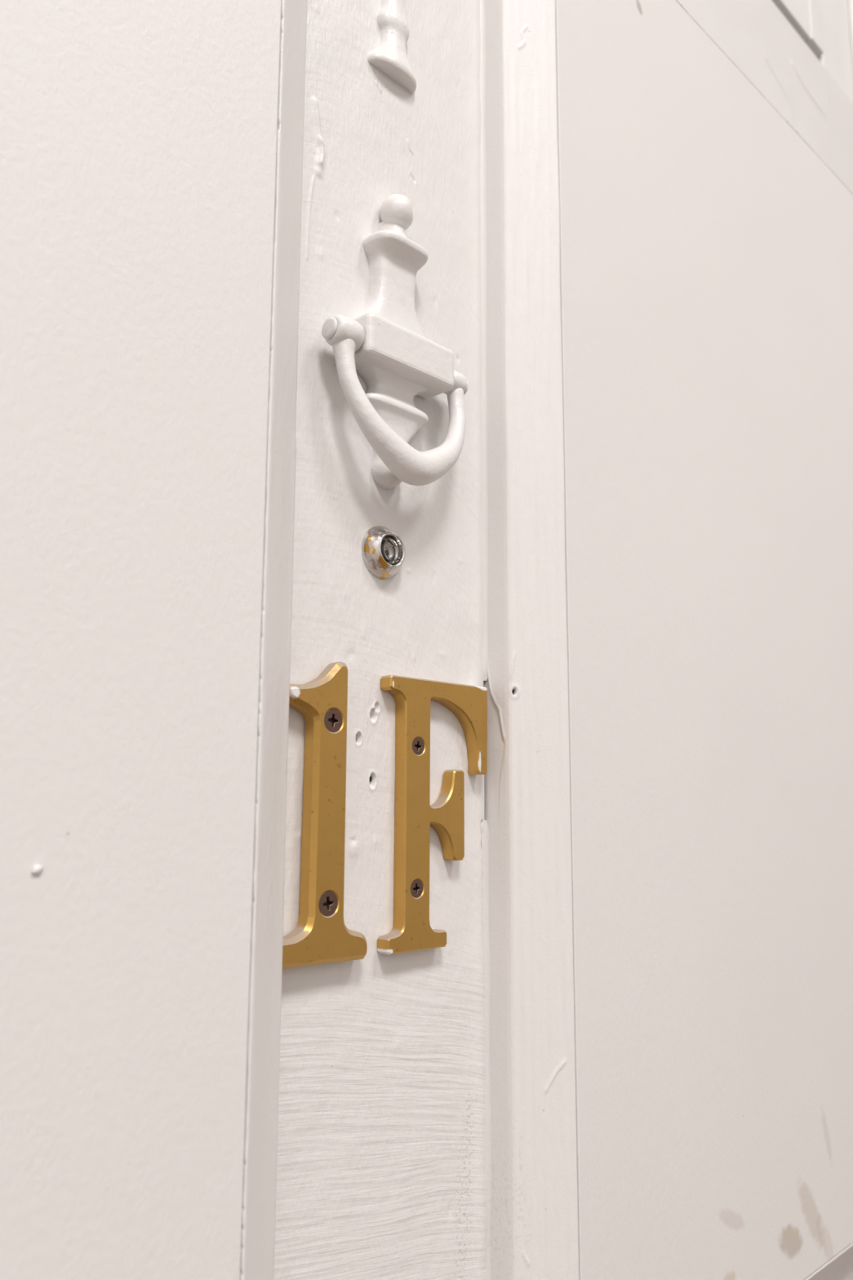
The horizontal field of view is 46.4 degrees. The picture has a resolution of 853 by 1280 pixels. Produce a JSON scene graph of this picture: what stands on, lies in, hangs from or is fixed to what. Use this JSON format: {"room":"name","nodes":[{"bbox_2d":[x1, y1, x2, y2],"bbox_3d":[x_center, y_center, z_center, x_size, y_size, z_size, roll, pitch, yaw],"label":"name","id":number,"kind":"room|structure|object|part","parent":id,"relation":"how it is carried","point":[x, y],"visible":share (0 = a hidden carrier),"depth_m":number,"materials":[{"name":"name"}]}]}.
{"room":"apartment hallway","nodes":[
{"label":"apartment hallway","id":0,"kind":"room"},
{"bbox_3d":[0.245,-0.318,0.812,0.150,3.800,4.300,-9,-13,44],"label":"wall","id":1,"kind":"structure","parent":0,"visible":0},
{"bbox_2d":[0,0,852,1279],"bbox_3d":[-0.021,0.484,0.307,0.068,2.039,1.190,-9,-13,44],"label":"door","id":2,"kind":"structure","parent":1,"relation":"in","point":[626,1051],"depth_m":0.39,"materials":[{"name":"white wood"}]},
{"bbox_3d":[-0.195,-0.077,0.192,0.031,0.688,0.382,-9,-13,44],"label":"panel","id":3,"kind":"part","parent":2,"relation":"part of","materials":[{"name":"white wood"}]},
{"bbox_3d":[-0.050,-0.053,0.335,0.011,0.734,0.038,1,-9,-5],"label":"moulding","id":4,"kind":"part","parent":2,"relation":"part of","materials":[{"name":"white wood"}]},
{"bbox_2d":[282,661,367,968],"bbox_3d":[-0.037,0.058,0.345,0.008,0.104,0.042,-9,-13,44],"label":"number sign","id":5,"kind":"object","parent":2,"relation":"attached to","point":[321,935],"visible":1,"depth_m":0.34,"materials":[{"name":"gold metal"}]},
{"bbox_2d":[361,525,405,579],"bbox_3d":[-0.015,-0.034,0.384,0.007,0.021,0.021,-9,-13,44],"label":"peephole","id":6,"kind":"object","parent":2,"relation":"attached to","point":[383,551],"visible":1,"depth_m":0.38,"materials":[{"name":"silver metal"}]},
{"bbox_2d":[367,0,416,93],"bbox_3d":[-0.013,-0.290,0.428,0.008,0.107,0.027,-9,-13,44],"label":"fitting","id":7,"kind":"object","parent":2,"relation":"attached to","point":[390,57],"visible":1,"depth_m":0.42,"materials":[{"name":"white metal"}]},
{"bbox_3d":[-0.013,-0.298,0.429,0.007,0.090,0.017,-9,-13,44],"label":"stem","id":8,"kind":"part","parent":7,"relation":"part of","materials":[{"name":"white metal"}]},
{"bbox_2d":[321,194,468,489],"bbox_3d":[-0.010,-0.121,0.393,0.025,0.126,0.073,-9,-13,44],"label":"door knocker","id":9,"kind":"object","parent":2,"relation":"attached to","point":[385,344],"visible":1,"depth_m":0.39,"materials":[{"name":"white metal"}]},
{"bbox_3d":[-0.011,-0.141,0.400,0.014,0.058,0.045,-9,-13,44],"label":"plate","id":10,"kind":"part","parent":9,"relation":"part of","materials":[{"name":"white metal"}]},
{"bbox_3d":[-0.013,-0.083,0.391,0.012,0.046,0.038,-9,-13,44],"label":"plate","id":11,"kind":"part","parent":9,"relation":"part of","materials":[{"name":"white metal"}]},
{"bbox_2d":[377,675,487,954],"bbox_3d":[0.004,0.067,0.387,0.006,0.101,0.056,-9,-13,44],"label":"letter sign","id":12,"kind":"object","parent":2,"relation":"attached to","point":[411,931],"visible":1,"depth_m":0.38,"materials":[{"name":"gold metal"}]},
{"bbox_3d":[0.041,-0.037,0.427,0.038,0.734,0.012,-1,-10,8],"label":"moulding","id":13,"kind":"part","parent":2,"relation":"part of","materials":[{"name":"white wood"}]},
{"bbox_3d":[0.183,-0.012,0.574,0.031,0.688,0.383,-9,-13,44],"label":"panel","id":14,"kind":"part","parent":2,"relation":"part of","materials":[{"name":"white paint"}]},
{"bbox_3d":[0.177,-0.431,0.651,0.001,0.118,0.430,-9,-13,44],"label":"rail","id":15,"kind":"part","parent":2,"relation":"part of","materials":[{"name":"white wood"}]},
{"bbox_3d":[0.185,-0.363,0.632,0.031,0.023,0.429,-9,-13,44],"label":"moulding","id":16,"kind":"part","parent":2,"relation":"part of","materials":[{"name":"white wood"}]},
{"bbox_3d":[0.181,0.338,0.515,0.031,0.023,0.429,-9,-13,44],"label":"moulding","id":17,"kind":"part","parent":2,"relation":"part of","materials":[{"name":"white wood"}]},
{"bbox_3d":[0.171,0.406,0.513,0.004,0.112,0.430,-9,-13,44],"label":"rail","id":18,"kind":"part","parent":2,"relation":"part of","materials":[{"name":"white wood"}]},
{"bbox_2d":[771,0,852,102],"bbox_3d":[-0.036,0.408,0.335,0.080,2.209,1.390,-9,-13,44],"label":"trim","id":19,"kind":"structure","parent":1,"relation":"attached to","point":[825,26],"depth_m":0.83,"materials":[{"name":"paint"}]}
]}

